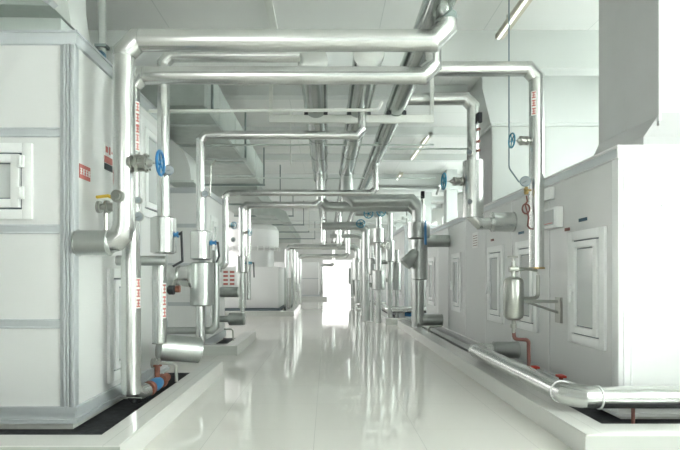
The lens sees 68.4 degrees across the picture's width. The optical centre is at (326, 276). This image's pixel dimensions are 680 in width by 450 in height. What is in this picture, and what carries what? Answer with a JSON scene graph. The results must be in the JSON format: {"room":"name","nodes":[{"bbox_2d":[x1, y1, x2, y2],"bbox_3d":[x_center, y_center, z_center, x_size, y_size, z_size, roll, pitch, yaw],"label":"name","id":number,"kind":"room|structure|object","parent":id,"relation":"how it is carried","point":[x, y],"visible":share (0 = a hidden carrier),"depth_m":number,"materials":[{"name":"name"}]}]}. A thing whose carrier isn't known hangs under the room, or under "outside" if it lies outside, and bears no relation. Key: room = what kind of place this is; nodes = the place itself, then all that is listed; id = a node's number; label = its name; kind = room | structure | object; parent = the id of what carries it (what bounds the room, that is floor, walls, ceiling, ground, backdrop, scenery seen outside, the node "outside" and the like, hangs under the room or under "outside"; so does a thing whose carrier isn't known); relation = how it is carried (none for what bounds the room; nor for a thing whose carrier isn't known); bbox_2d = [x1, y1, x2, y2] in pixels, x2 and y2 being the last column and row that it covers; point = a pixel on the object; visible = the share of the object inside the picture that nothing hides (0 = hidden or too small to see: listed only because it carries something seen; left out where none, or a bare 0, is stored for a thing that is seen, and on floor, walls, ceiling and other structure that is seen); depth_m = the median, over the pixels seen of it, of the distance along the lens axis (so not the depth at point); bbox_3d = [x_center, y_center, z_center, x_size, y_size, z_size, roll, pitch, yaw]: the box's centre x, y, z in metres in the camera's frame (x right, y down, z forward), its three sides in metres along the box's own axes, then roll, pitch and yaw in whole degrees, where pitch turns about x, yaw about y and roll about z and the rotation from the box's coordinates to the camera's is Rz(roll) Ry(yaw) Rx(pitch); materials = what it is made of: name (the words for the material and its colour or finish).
{"room":"mechanical room","nodes":[
{"label":"mechanical room","id":0,"kind":"room"},
{"bbox_2d":[155,335,202,362],"bbox_3d":[-1.763,0.855,5.975,0.533,0.381,0.318,0,0,-30],"label":"drum","id":1,"kind":"object","parent":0,"point":[177,348],"visible":0.81,"depth_m":5.87,"materials":[{"name":"metal"}]},
{"bbox_2d":[152,264,166,343],"bbox_3d":[-1.909,0.294,5.700,0.168,0.929,0.168,0,0,0],"label":"insulated pipe","id":2,"kind":"object","parent":1,"relation":"attached to","point":[159,273],"visible":0.98,"depth_m":5.64,"materials":[{"name":"metal"}]},
{"bbox_2d":[222,269,235,286],"bbox_3d":[-1.803,0.018,9.193,0.258,0.331,0.015,0,0,0],"label":"wall sign","id":3,"kind":"object","parent":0,"point":[228,275],"visible":1,"depth_m":9.19,"materials":[{"name":"white"}]},
{"bbox_2d":[274,238,385,292],"bbox_3d":[-1.000,-1.075,45.125,13.200,4.950,0.250,0,0,0],"label":"wall","id":4,"kind":"structure","parent":0,"point":[278,255],"depth_m":45.00,"materials":[{"name":"white paint"}]},
{"bbox_2d":[0,293,679,449],"bbox_3d":[-1.000,1.439,21.900,13.200,0.122,46.200,0,0,0],"label":"floor","id":5,"kind":"structure","parent":0,"point":[322,376],"depth_m":5.62,"materials":[{"name":"tile"}]},
{"bbox_2d":[0,30,169,428],"bbox_3d":[-4.295,-0.403,5.763,4.250,3.605,2.675,0,0,0],"label":"air handling unit","id":6,"kind":"object","parent":5,"relation":"on","point":[60,310],"visible":0.65,"depth_m":4.50,"materials":[{"name":"metal"}]},
{"bbox_2d":[0,0,89,41],"bbox_3d":[-3.795,-2.875,4.860,2.810,1.330,1.000,0,0,0],"label":"duct","id":7,"kind":"object","parent":6,"relation":"on","point":[14,14],"visible":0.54,"depth_m":4.62,"materials":[{"name":"grey"}]},
{"bbox_2d":[79,163,89,181],"bbox_3d":[-2.264,-0.975,4.678,0.010,0.130,0.205,0,0,0],"label":"wall sign","id":8,"kind":"object","parent":6,"relation":"attached to","point":[84,171],"visible":1,"depth_m":4.66,"materials":[{"name":"red"}]},
{"bbox_2d":[94,0,109,57],"bbox_3d":[-2.380,-2.875,5.223,0.160,1.350,0.155,0,0,0],"label":"pipe","id":9,"kind":"object","parent":6,"relation":"on","point":[102,47],"visible":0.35,"depth_m":5.21,"materials":[{"name":"grey metal"}]},
{"bbox_2d":[104,141,112,172],"bbox_3d":[-2.264,-1.240,5.210,0.009,0.280,0.260,0,0,0],"label":"wall sign","id":10,"kind":"object","parent":6,"relation":"attached to","point":[108,149],"visible":0.76,"depth_m":5.17,"materials":[{"name":"white"}]},
{"bbox_2d":[115,255,166,265],"bbox_3d":[-2.030,-0.178,5.450,0.528,0.110,0.110,0,0,-11],"label":"insulated pipe","id":11,"kind":"object","parent":6,"relation":"attached to","point":[145,260],"visible":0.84,"depth_m":5.43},
{"bbox_2d":[167,250,219,333],"bbox_3d":[-1.893,0.215,7.050,0.754,1.186,0.104,0,0,0],"label":"insulated pipe","id":12,"kind":"object","parent":6,"relation":"attached to","point":[215,326],"visible":0.88,"depth_m":7.01,"materials":[{"name":"metal"}]},
{"bbox_2d":[146,101,382,112],"bbox_3d":[-0.780,-2.143,6.300,2.980,0.141,0.040,0,0,0],"label":"pipe","id":13,"kind":"object","parent":6,"relation":"attached to","point":[381,102],"visible":0.99,"depth_m":6.28,"materials":[{"name":"white"}]},
{"bbox_2d":[0,362,222,449],"bbox_3d":[-4.000,1.309,5.407,5.000,0.182,3.586,0,0,0],"label":"plinth","id":14,"kind":"object","parent":5,"relation":"on","point":[137,430],"visible":1,"depth_m":4.20,"materials":[{"name":"white tile"}]},
{"bbox_2d":[168,188,225,343],"bbox_3d":[-4.295,-0.125,10.160,4.250,3.050,1.880,0,0,0],"label":"air handling unit","id":15,"kind":"object","parent":5,"relation":"on","point":[181,313],"visible":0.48,"depth_m":9.25,"materials":[{"name":"metal"}]},
{"bbox_2d":[170,139,195,187],"bbox_3d":[-3.360,-2.106,9.225,2.080,0.908,1.050,0,0,0],"label":"duct elbow","id":16,"kind":"object","parent":15,"relation":"on","point":[183,164],"visible":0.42,"depth_m":8.75,"materials":[{"name":"metal"}]},
{"bbox_2d":[219,287,239,296],"bbox_3d":[-1.980,0.288,9.600,0.580,0.200,0.200,0,0,0],"label":"pipe stub","id":17,"kind":"object","parent":15,"relation":"attached to","point":[223,291],"visible":0.82,"depth_m":9.51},
{"bbox_2d":[219,313,245,324],"bbox_3d":[-1.963,0.848,10.100,0.614,0.260,0.260,0,0,0],"label":"pipe stub","id":18,"kind":"object","parent":15,"relation":"attached to","point":[232,318],"visible":0.92,"depth_m":10.00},
{"bbox_2d":[202,331,255,355],"bbox_3d":[-4.050,1.309,10.097,4.900,0.182,2.406,0,0,0],"label":"tiled curb","id":19,"kind":"object","parent":5,"relation":"on","point":[233,348],"visible":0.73,"depth_m":8.90,"materials":[{"name":"white tile"}]},
{"bbox_2d":[225,304,300,315],"bbox_3d":[-3.840,1.309,20.147,5.320,0.182,4.706,0,0,0],"label":"tiled curb","id":20,"kind":"object","parent":5,"relation":"on","point":[290,312],"visible":0.42,"depth_m":17.80,"materials":[{"name":"white tile"}]},
{"bbox_2d":[295,252,299,304],"bbox_3d":[-1.342,0.138,22.000,0.324,2.476,0.324,0,0,0],"label":"insulated pipe","id":21,"kind":"object","parent":20,"relation":"on","point":[297,285],"visible":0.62,"depth_m":21.94,"materials":[{"name":"metal"}]},
{"bbox_2d":[291,219,324,307],"bbox_3d":[-0.760,-0.572,20.000,1.367,3.577,0.167,0,0,0],"label":"insulated pipe","id":22,"kind":"object","parent":20,"relation":"on","point":[322,220],"visible":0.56,"depth_m":19.94,"materials":[{"name":"metal"}]},
{"bbox_2d":[298,230,349,305],"bbox_3d":[-0.160,-0.480,24.000,2.529,3.759,0.209,0,0,0],"label":"insulated pipe","id":23,"kind":"object","parent":5,"relation":"on","point":[301,256],"visible":0.88,"depth_m":23.91,"materials":[{"name":"metal"}]},
{"bbox_2d":[320,250,334,295],"bbox_3d":[0.032,-0.480,36.000,1.065,3.759,0.209,0,0,0],"label":"insulated pipe","id":24,"kind":"object","parent":5,"relation":"on","point":[333,251],"visible":0.92,"depth_m":35.93,"materials":[{"name":"metal"}]},
{"bbox_2d":[322,244,359,303],"bbox_3d":[0.805,-0.170,26.000,2.129,3.093,0.567,0,0,0],"label":"insulated pipe","id":25,"kind":"object","parent":5,"relation":"on","point":[354,247],"visible":0.7,"depth_m":25.86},
{"bbox_2d":[322,222,369,320],"bbox_3d":[0.603,-0.183,15.800,1.521,3.118,0.261,0,0,0],"label":"insulated pipe","id":26,"kind":"object","parent":5,"relation":"on","point":[365,230],"visible":0.83,"depth_m":15.69,"materials":[{"name":"metal"}]},
{"bbox_2d":[330,234,361,308],"bbox_3d":[0.908,-0.240,21.500,1.558,3.233,0.364,0,0,0],"label":"insulated pipe","id":27,"kind":"object","parent":5,"relation":"on","point":[359,236],"visible":0.59,"depth_m":21.42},
{"bbox_2d":[349,262,354,296],"bbox_3d":[1.768,0.178,34.000,0.607,2.396,0.607,0,0,0],"label":"insulated pipe","id":28,"kind":"object","parent":5,"relation":"on","point":[352,282],"visible":0.47,"depth_m":33.83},
{"bbox_2d":[356,212,384,322],"bbox_3d":[1.296,-0.310,14.900,0.863,3.372,0.385,0,0,0],"label":"insulated pipe","id":29,"kind":"object","parent":5,"relation":"on","point":[378,275],"visible":0.92,"depth_m":14.82,"materials":[{"name":"metal"}]},
{"bbox_2d":[368,246,375,321],"bbox_3d":[1.395,0.207,15.500,0.223,2.337,0.223,0,0,0],"label":"insulated pipe","id":30,"kind":"object","parent":5,"relation":"on","point":[371,266],"visible":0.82,"depth_m":15.46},
{"bbox_2d":[374,306,411,324],"bbox_3d":[3.560,1.309,18.047,3.680,0.182,6.906,0,0,0],"label":"tiled curb","id":31,"kind":"object","parent":5,"relation":"on","point":[385,319],"visible":0.3,"depth_m":14.68,"materials":[{"name":"white tile"}]},
{"bbox_2d":[383,212,393,317],"bbox_3d":[1.863,-0.348,15.100,0.343,3.448,0.263,0,0,0],"label":"insulated pipe","id":32,"kind":"object","parent":31,"relation":"on","point":[389,252],"visible":0.77,"depth_m":15.03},
{"bbox_2d":[374,300,425,312],"bbox_3d":[3.083,0.980,17.248,2.634,0.209,4.504,0,0,0],"label":"insulated pipe","id":33,"kind":"object","parent":31,"relation":"on","point":[394,309],"visible":0.47,"depth_m":15.02,"materials":[{"name":"metal"}]},
{"bbox_2d":[421,325,470,352],"bbox_3d":[2.500,1.270,10.200,0.200,0.060,5.400,0,0,0],"label":"insulated pipe","id":34,"kind":"object","parent":5,"relation":"on","point":[452,340],"visible":0.43,"depth_m":10.08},
{"bbox_2d":[397,320,679,449],"bbox_3d":[3.700,1.309,9.032,3.400,0.182,10.336,0,0,0],"label":"plinth","id":35,"kind":"object","parent":5,"relation":"on","point":[575,429],"visible":0.84,"depth_m":4.51,"materials":[{"name":"white tile"}]},
{"bbox_2d":[315,182,420,326],"bbox_3d":[1.020,-0.565,12.300,2.611,3.590,0.251,0,0,0],"label":"insulated pipe","id":36,"kind":"object","parent":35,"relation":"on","point":[326,206],"visible":0.34,"depth_m":12.21,"materials":[{"name":"metal"}]},
{"bbox_2d":[469,341,679,409],"bbox_3d":[3.529,1.070,5.910,2.942,0.254,3.135,0,0,0],"label":"insulated pipe","id":37,"kind":"object","parent":35,"relation":"on","point":[498,355],"visible":1,"depth_m":4.46,"materials":[{"name":"metal"}]},
{"bbox_2d":[426,145,679,418],"bbox_3d":[4.010,0.069,9.430,2.620,2.662,9.340,0,0,0],"label":"air handling unit","id":38,"kind":"object","parent":5,"relation":"on","point":[615,272],"visible":0.84,"depth_m":5.23,"materials":[{"name":"metal"}]},
{"bbox_2d":[341,174,449,325],"bbox_3d":[1.554,-0.617,11.500,2.492,3.487,0.516,0,0,0],"label":"insulated pipe","id":39,"kind":"object","parent":38,"relation":"attached to","point":[416,259],"visible":0.86,"depth_m":11.37,"materials":[{"name":"metal"}]},
{"bbox_2d":[378,184,440,194],"bbox_3d":[2.086,-2.002,11.193,1.863,0.073,0.790,0,0,-33],"label":"insulated pipe","id":40,"kind":"object","parent":39,"relation":"attached to","point":[437,186],"visible":0.88,"depth_m":10.98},
{"bbox_2d":[469,76,598,204],"bbox_3d":[4.050,-2.405,9.255,2.660,2.270,1.010,0,0,0],"label":"duct","id":41,"kind":"object","parent":38,"relation":"on","point":[571,103],"visible":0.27,"depth_m":8.85,"materials":[{"name":"metal"}]},
{"bbox_2d":[389,148,466,149],"bbox_3d":[2.150,-2.458,9.600,1.900,0.034,0.036,0,0,0],"label":"rod","id":42,"kind":"object","parent":41,"relation":"attached to","point":[389,148],"visible":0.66,"depth_m":9.59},
{"bbox_2d":[524,297,562,322],"bbox_3d":[2.576,0.397,6.010,0.448,0.305,0.140,0,0,0],"label":"wall bracket","id":43,"kind":"object","parent":38,"relation":"attached to","point":[558,301],"visible":0.91,"depth_m":5.99,"materials":[{"name":"silver metal"}]},
{"bbox_2d":[544,187,554,201],"bbox_3d":[2.760,-0.965,6.290,0.080,0.290,0.300,0,0,0],"label":"junction box","id":44,"kind":"object","parent":38,"relation":"attached to","point":[549,193],"visible":0.65,"depth_m":6.17,"materials":[{"name":"white plastic"}]},
{"bbox_2d":[544,206,562,229],"bbox_3d":[2.750,-0.715,6.110,0.100,0.250,0.380,0,0,0],"label":"control box","id":45,"kind":"object","parent":38,"relation":"attached to","point":[553,217],"visible":0.8,"depth_m":5.98,"materials":[{"name":"white plastic"}]},
{"bbox_2d":[594,0,679,154],"bbox_3d":[4.185,-2.405,5.320,2.230,2.290,1.080,0,0,0],"label":"duct","id":46,"kind":"object","parent":38,"relation":"on","point":[639,40],"visible":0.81,"depth_m":5.08,"materials":[{"name":"white metal"}]},
{"bbox_2d":[86,0,598,224],"bbox_3d":[-1.000,-3.600,21.900,13.200,0.100,46.200,0,0,0],"label":"ceiling","id":47,"kind":"structure","parent":0,"point":[120,14],"depth_m":6.95,"materials":[{"name":"paint"}]},
{"bbox_2d":[170,85,214,113],"bbox_3d":[-2.710,-3.025,7.625,1.980,1.050,0.050,0,0,0],"label":"hanger","id":48,"kind":"object","parent":47,"relation":"hanging from","point":[212,86],"visible":0.05,"depth_m":7.61,"materials":[{"name":"grey"}]},
{"bbox_2d":[193,112,246,160],"bbox_3d":[-2.710,-3.025,10.725,1.980,1.050,0.050,0,0,0],"label":"hanger","id":49,"kind":"object","parent":47,"relation":"hanging from","point":[244,158],"visible":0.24,"depth_m":10.71,"materials":[{"name":"grey"}]},
{"bbox_2d":[205,147,264,185],"bbox_3d":[-2.700,-3.025,13.725,2.000,1.050,0.050,0,0,0],"label":"hanger","id":50,"kind":"object","parent":47,"relation":"hanging from","point":[263,184],"visible":0.55,"depth_m":13.70,"materials":[{"name":"grey"}]},
{"bbox_2d":[140,85,262,186],"bbox_3d":[-2.712,-2.860,10.850,1.835,0.640,6.700,0,0,0],"label":"duct","id":51,"kind":"object","parent":50,"relation":"on","point":[184,128],"visible":0.51,"depth_m":9.08,"materials":[{"name":"metal"}]},
{"bbox_2d":[229,165,280,204],"bbox_3d":[-2.475,-2.910,15.825,2.050,1.280,0.050,0,0,0],"label":"hanger","id":52,"kind":"object","parent":47,"relation":"hanging from","point":[280,165],"visible":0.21,"depth_m":15.80,"materials":[{"name":"grey"}]},
{"bbox_2d":[211,187,291,224],"bbox_3d":[-2.300,-2.275,16.950,2.200,0.950,5.100,0,0,0],"label":"duct","id":53,"kind":"object","parent":52,"relation":"on","point":[281,215],"visible":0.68,"depth_m":16.40,"materials":[{"name":"metal"}]},
{"bbox_2d":[264,0,277,28],"bbox_3d":[-0.750,-3.522,5.095,0.100,0.045,4.190,0,0,0],"label":"rod","id":54,"kind":"object","parent":47,"relation":"attached to","point":[269,6],"visible":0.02,"depth_m":6.67,"materials":[{"name":"white"}]},
{"bbox_2d":[279,231,308,232],"bbox_3d":[-2.150,-2.910,25.525,2.500,1.280,0.050,0,0,0],"label":"hanger","id":55,"kind":"object","parent":47,"relation":"hanging from","point":[308,231],"visible":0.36,"depth_m":25.51,"materials":[{"name":"grey"}]},
{"bbox_2d":[251,218,300,242],"bbox_3d":[-2.600,-2.510,27.250,1.600,0.380,13.500,0,0,0],"label":"duct","id":56,"kind":"object","parent":55,"relation":"on","point":[253,220],"visible":0.43,"depth_m":25.35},
{"bbox_2d":[308,208,372,230],"bbox_3d":[0.790,-2.890,24.030,3.420,1.320,0.120,0,0,0],"label":"hanger","id":57,"kind":"object","parent":47,"relation":"hanging from","point":[309,229],"visible":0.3,"depth_m":24.00,"materials":[{"name":"white"}]},
{"bbox_2d":[298,52,327,242],"bbox_3d":[-0.160,-2.460,22.848,0.353,0.353,34.305,0,0,0],"label":"pipe","id":58,"kind":"object","parent":57,"relation":"on","point":[314,96],"visible":0.58,"depth_m":6.97,"materials":[{"name":"metal"}]},
{"bbox_2d":[150,52,299,253],"bbox_3d":[-1.148,-1.414,5.650,1.685,2.308,0.286,0,0,0],"label":"insulated pipe","id":59,"kind":"object","parent":58,"relation":"attached to","point":[163,227],"visible":0.81,"depth_m":5.59,"materials":[{"name":"metal"}]},
{"bbox_2d":[172,231,183,266],"bbox_3d":[-1.676,-0.315,5.630,0.131,0.418,0.070,0,0,0],"label":"valve","id":60,"kind":"object","parent":59,"relation":"attached to","point":[177,234],"visible":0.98,"depth_m":5.61,"materials":[{"name":"blue paint"}]},
{"bbox_2d":[236,174,322,312],"bbox_3d":[-1.058,-0.687,11.200,1.953,3.346,0.283,0,0,0],"label":"insulated pipe","id":61,"kind":"object","parent":58,"relation":"attached to","point":[242,266],"visible":0.94,"depth_m":11.13,"materials":[{"name":"metal"}]},
{"bbox_2d":[246,208,250,299],"bbox_3d":[-1.770,-0.526,11.300,0.100,2.083,0.100,0,0,0],"label":"insulated pipe","id":62,"kind":"object","parent":61,"relation":"attached to","point":[248,211],"visible":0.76,"depth_m":11.26,"materials":[{"name":"metal"}]},
{"bbox_2d":[177,144,433,145],"bbox_3d":[-0.550,-2.350,8.900,4.900,0.034,0.036,0,0,0],"label":"rod","id":63,"kind":"object","parent":58,"relation":"attached to","point":[177,144],"visible":0.66,"depth_m":8.89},
{"bbox_2d":[219,177,434,178],"bbox_3d":[0.000,-2.376,12.000,5.200,0.034,0.036,0,0,0],"label":"rod","id":64,"kind":"object","parent":58,"relation":"attached to","point":[219,177],"visible":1,"depth_m":11.99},
{"bbox_2d":[332,52,384,242],"bbox_3d":[0.460,-2.460,22.747,0.353,0.353,34.505,0,0,0],"label":"pipe","id":65,"kind":"object","parent":57,"relation":"on","point":[359,95],"visible":0.5,"depth_m":6.78,"materials":[{"name":"metal"}]},
{"bbox_2d":[190,107,365,343],"bbox_3d":[-0.663,-0.749,6.800,2.399,3.321,0.324,0,0,0],"label":"insulated pipe","id":66,"kind":"object","parent":65,"relation":"attached to","point":[202,295],"visible":0.96,"depth_m":6.74,"materials":[{"name":"metal"}]},
{"bbox_2d":[167,263,193,288],"bbox_3d":[-1.984,-0.013,6.600,0.440,0.348,0.350,0,0,0],"label":"drum","id":67,"kind":"object","parent":66,"relation":"attached to","point":[184,275],"visible":0.66,"depth_m":6.48,"materials":[{"name":"metal"}]},
{"bbox_2d":[167,280,180,294],"bbox_3d":[-1.934,0.096,6.425,0.163,0.252,0.369,0,0,0],"label":"valve","id":68,"kind":"object","parent":67,"relation":"attached to","point":[171,289],"visible":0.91,"depth_m":6.27,"materials":[{"name":"metal"}]},
{"bbox_2d":[341,0,456,242],"bbox_3d":[1.000,-2.460,21.975,0.294,0.294,36.050,0,0,0],"label":"pipe","id":69,"kind":"object","parent":57,"relation":"on","point":[430,10],"visible":0.72,"depth_m":6.56,"materials":[{"name":"metal"}]},
{"bbox_2d":[70,9,456,255],"bbox_3d":[-0.543,-1.283,4.526,3.448,2.193,0.272,0,0,0],"label":"insulated pipe","id":70,"kind":"object","parent":69,"relation":"attached to","point":[136,41],"visible":0.98,"depth_m":4.46,"materials":[{"name":"metal"}]},
{"bbox_2d":[126,149,164,176],"bbox_3d":[-1.641,-1.031,4.525,0.298,0.242,0.242,0,0,0],"label":"valve","id":71,"kind":"object","parent":70,"relation":"attached to","point":[140,163],"visible":1,"depth_m":4.48,"materials":[{"name":"silver metal"}]},
{"bbox_2d":[120,48,441,403],"bbox_3d":[-0.459,-0.561,5.087,3.215,3.699,0.378,0,0,0],"label":"insulated pipe","id":72,"kind":"object","parent":69,"relation":"attached to","point":[132,388],"visible":0.9,"depth_m":4.93,"materials":[{"name":"metal"}]},
{"bbox_2d":[95,194,112,229],"bbox_3d":[-2.150,-0.631,4.939,0.240,0.356,0.151,0,0,0],"label":"valve","id":73,"kind":"object","parent":72,"relation":"attached to","point":[107,206],"visible":0.7,"depth_m":4.92,"materials":[{"name":"silver metal"}]},
{"bbox_2d":[145,364,170,394],"bbox_3d":[-1.899,1.128,5.566,0.160,0.300,0.637,0,0,2],"label":"valve","id":74,"kind":"object","parent":72,"relation":"attached to","point":[159,381],"visible":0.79,"depth_m":5.56,"materials":[{"name":"blue paint"}]},
{"bbox_2d":[150,358,177,381],"bbox_3d":[-1.814,1.041,5.600,0.292,0.265,0.110,0,0,0],"label":"drain pipe","id":75,"kind":"object","parent":74,"relation":"attached to","point":[153,361],"visible":0.98,"depth_m":5.58,"materials":[{"name":"silver metal"}]},
{"bbox_2d":[219,165,377,271],"bbox_3d":[-0.670,-1.254,10.400,3.478,2.313,0.180,0,0,0],"label":"insulated pipe","id":76,"kind":"object","parent":69,"relation":"attached to","point":[225,197],"visible":0.83,"depth_m":10.34,"materials":[{"name":"metal"}]},
{"bbox_2d":[408,92,517,231],"bbox_3d":[1.925,-1.718,7.500,1.750,2.093,0.308,0,0,0],"label":"insulated pipe","id":77,"kind":"object","parent":69,"relation":"attached to","point":[473,167],"visible":0.92,"depth_m":7.41,"materials":[{"name":"metal"}]},
{"bbox_2d":[441,172,463,189],"bbox_3d":[1.915,-1.433,7.484,0.375,0.264,0.264,0,0,0],"label":"valve","id":78,"kind":"object","parent":77,"relation":"attached to","point":[456,180],"visible":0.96,"depth_m":7.46,"materials":[{"name":"silver metal"}]},
{"bbox_2d":[434,61,544,268],"bbox_3d":[1.829,-1.341,5.962,1.559,2.490,0.265,0,0,0],"label":"insulated pipe","id":79,"kind":"object","parent":69,"relation":"attached to","point":[529,70],"depth_m":5.93,"materials":[{"name":"metal"}]},
{"bbox_2d":[503,256,537,332],"bbox_3d":[2.260,0.203,5.863,0.230,0.882,0.544,0,0,44],"label":"vessel","id":80,"kind":"object","parent":79,"relation":"hanging from","point":[513,286],"visible":1,"depth_m":5.68,"materials":[{"name":"silver metal"}]},
{"bbox_2d":[512,332,530,366],"bbox_3d":[2.234,0.886,5.750,0.220,0.536,0.044,0,0,0],"label":"copper pipe","id":81,"kind":"object","parent":80,"relation":"attached to","point":[514,337],"visible":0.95,"depth_m":5.73,"materials":[{"name":"red"}]},
{"bbox_2d":[524,275,539,300],"bbox_3d":[2.390,0.128,5.930,0.363,0.303,0.046,0,0,-26],"label":"tube","id":82,"kind":"object","parent":80,"relation":"attached to","point":[537,295],"visible":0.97,"depth_m":5.98,"materials":[{"name":"grey"}]},
{"bbox_2d":[508,132,532,147],"bbox_3d":[2.330,-1.632,5.976,0.273,0.188,0.188,0,0,0],"label":"valve","id":83,"kind":"object","parent":79,"relation":"attached to","point":[521,140],"visible":1,"depth_m":5.96,"materials":[{"name":"silver metal"}]},
{"bbox_2d":[218,85,467,99],"bbox_3d":[-2.500,-3.455,9.360,10.200,0.190,0.220,0,0,0],"label":"trim","id":84,"kind":"structure","parent":47,"relation":"attached to","point":[230,92],"depth_m":9.25,"materials":[{"name":"paint"}]},
{"bbox_2d":[269,77,433,123],"bbox_3d":[0.353,-2.615,7.240,2.379,0.770,0.120,0,0,0],"label":"hanger","id":85,"kind":"object","parent":47,"relation":"hanging from","point":[388,118],"visible":0.84,"depth_m":7.21,"materials":[{"name":"white"}]},
{"bbox_2d":[410,132,432,159],"bbox_3d":[2.440,-3.441,13.050,0.120,0.218,2.500,0,0,0],"label":"light","id":86,"kind":"object","parent":47,"relation":"hanging from","point":[425,139],"visible":0.77,"depth_m":12.97,"materials":[{"name":"beige"}]},
{"bbox_2d":[495,0,532,39],"bbox_3d":[2.440,-3.441,5.835,0.120,0.218,2.470,0,0,0],"label":"light","id":87,"kind":"object","parent":47,"relation":"hanging from","point":[521,6],"visible":1,"depth_m":6.47,"materials":[{"name":"beige"}]},
{"bbox_2d":[508,0,519,182],"bbox_3d":[2.252,-2.333,6.026,0.017,2.415,0.178,0,0,-23],"label":"tube","id":88,"kind":"object","parent":47,"relation":"hanging from","point":[508,0],"visible":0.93,"depth_m":6.09,"materials":[{"name":"grey"}]},
{"bbox_2d":[421,192,435,224],"bbox_3d":[4.125,-1.075,20.800,0.750,4.950,0.500,0,0,0],"label":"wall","id":89,"kind":"structure","parent":0,"point":[427,200],"depth_m":20.60,"materials":[{"name":"grey paint"}]},
{"bbox_2d":[431,192,462,224],"bbox_3d":[5.725,-1.075,21.900,0.250,4.950,46.200,0,0,0],"label":"wall","id":90,"kind":"structure","parent":0,"point":[437,215],"depth_m":24.30,"materials":[{"name":"white paint"}]},
{"bbox_2d":[170,174,462,190],"bbox_3d":[-1.000,-3.285,17.400,13.200,0.530,0.400,0,0,0],"label":"trim","id":91,"kind":"structure","parent":90,"relation":"attached to","point":[270,184],"depth_m":17.20,"materials":[{"name":"paint"}]},
{"bbox_2d":[229,211,405,220],"bbox_3d":[-1.000,-3.285,27.000,13.200,0.530,0.400,0,0,0],"label":"trim","id":92,"kind":"structure","parent":90,"relation":"attached to","point":[298,215],"depth_m":26.80,"materials":[{"name":"paint"}]},
{"bbox_2d":[229,221,405,223],"bbox_3d":[-1.000,-3.455,31.710,13.200,0.190,0.220,0,0,0],"label":"trim","id":93,"kind":"structure","parent":90,"relation":"attached to","point":[230,222],"depth_m":31.60,"materials":[{"name":"paint"}]},
{"bbox_2d":[298,233,386,237],"bbox_3d":[-1.000,-3.285,39.000,13.200,0.530,0.400,0,0,0],"label":"trim","id":94,"kind":"structure","parent":90,"relation":"attached to","point":[302,235],"depth_m":38.80,"materials":[{"name":"paint"}]},
{"bbox_2d":[89,30,598,75],"bbox_3d":[-1.000,-3.275,7.320,13.200,0.550,0.260,0,0,0],"label":"ceiling beam","id":95,"kind":"structure","parent":90,"relation":"attached to","point":[555,52],"depth_m":7.19,"materials":[{"name":"paint"}]},
{"bbox_2d":[293,225,394,232],"bbox_3d":[-1.000,-3.285,34.200,13.200,0.530,0.400,0,0,0],"label":"trim","id":96,"kind":"structure","parent":90,"relation":"attached to","point":[304,228],"depth_m":34.00,"materials":[{"name":"paint"}]},
{"bbox_2d":[242,127,466,136],"bbox_3d":[-1.000,-3.455,11.910,13.200,0.190,0.220,0,0,0],"label":"beam","id":97,"kind":"structure","parent":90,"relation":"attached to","point":[370,131],"depth_m":11.80,"materials":[{"name":"paint"}]},
{"bbox_2d":[268,196,443,200],"bbox_3d":[-1.000,-3.455,22.110,13.200,0.190,0.220,0,0,0],"label":"trim","id":98,"kind":"structure","parent":90,"relation":"attached to","point":[273,198],"depth_m":22.00,"materials":[{"name":"paint"}]},
{"bbox_2d":[257,154,466,161],"bbox_3d":[-1.000,-3.455,14.510,13.200,0.190,0.220,0,0,0],"label":"beam","id":99,"kind":"structure","parent":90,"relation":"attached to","point":[268,157],"depth_m":14.40,"materials":[{"name":"metal"}]},
{"bbox_2d":[439,169,462,222],"bbox_3d":[4.125,-1.075,16.700,0.750,4.950,0.500,0,0,0],"label":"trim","id":100,"kind":"structure","parent":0,"point":[450,192],"depth_m":16.50,"materials":[{"name":"grey paint"}]},
{"bbox_3d":[3.700,1.389,18.191,3.396,0.021,6.618,0,0,0],"label":"floor","id":101,"kind":"structure","parent":0,"visible":0},
{"bbox_2d":[393,250,400,317],"bbox_3d":[2.128,0.278,15.200,0.243,2.197,0.243,0,0,0],"label":"insulated pipe","id":102,"kind":"object","parent":101,"relation":"on","point":[396,265],"visible":0.93,"depth_m":15.13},
{"bbox_2d":[385,225,439,317],"bbox_3d":[3.830,-0.130,18.235,2.940,3.000,5.130,0,0,0],"label":"air handling unit","id":103,"kind":"object","parent":101,"relation":"on","point":[402,243],"visible":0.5,"depth_m":16.08,"materials":[{"name":"grey"}]},
{"bbox_3d":[-3.975,1.389,20.286,5.046,0.021,4.428,0,0,0],"label":"floor","id":104,"kind":"structure","parent":0,"visible":0},
{"bbox_2d":[225,223,283,310],"bbox_3d":[-3.145,-0.325,19.700,2.810,3.450,2.700,0,0,0],"label":"air handling unit","id":105,"kind":"object","parent":104,"relation":"on","point":[267,286],"visible":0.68,"depth_m":18.67,"materials":[{"name":"metal"}]},
{"bbox_2d":[284,216,340,310],"bbox_3d":[-0.539,-0.492,19.000,2.177,3.736,0.178,0,0,0],"label":"insulated pipe","id":106,"kind":"object","parent":104,"relation":"on","point":[287,248],"visible":0.89,"depth_m":18.93,"materials":[{"name":"metal"}]},
{"bbox_3d":[-3.125,1.389,33.376,5.746,0.021,4.248,0,0,0],"label":"floor","id":107,"kind":"structure","parent":0,"visible":0},
{"bbox_2d":[274,262,319,295],"bbox_3d":[-2.175,0.210,33.600,3.350,2.320,2.900,0,0,0],"label":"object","id":108,"kind":"object","parent":107,"relation":"on","point":[310,270],"visible":0.4,"depth_m":32.20,"materials":[{"name":"grey"}]},
{"bbox_3d":[3.700,1.389,28.626,3.396,0.021,8.748,0,0,0],"label":"floor","id":109,"kind":"structure","parent":0,"visible":0},
{"bbox_2d":[374,253,385,301],"bbox_3d":[3.935,0.085,28.835,2.730,2.570,7.330,0,0,0],"label":"tall cabinet","id":110,"kind":"object","parent":109,"relation":"on","point":[383,255],"visible":0.02,"depth_m":25.20,"materials":[{"name":"grey"}]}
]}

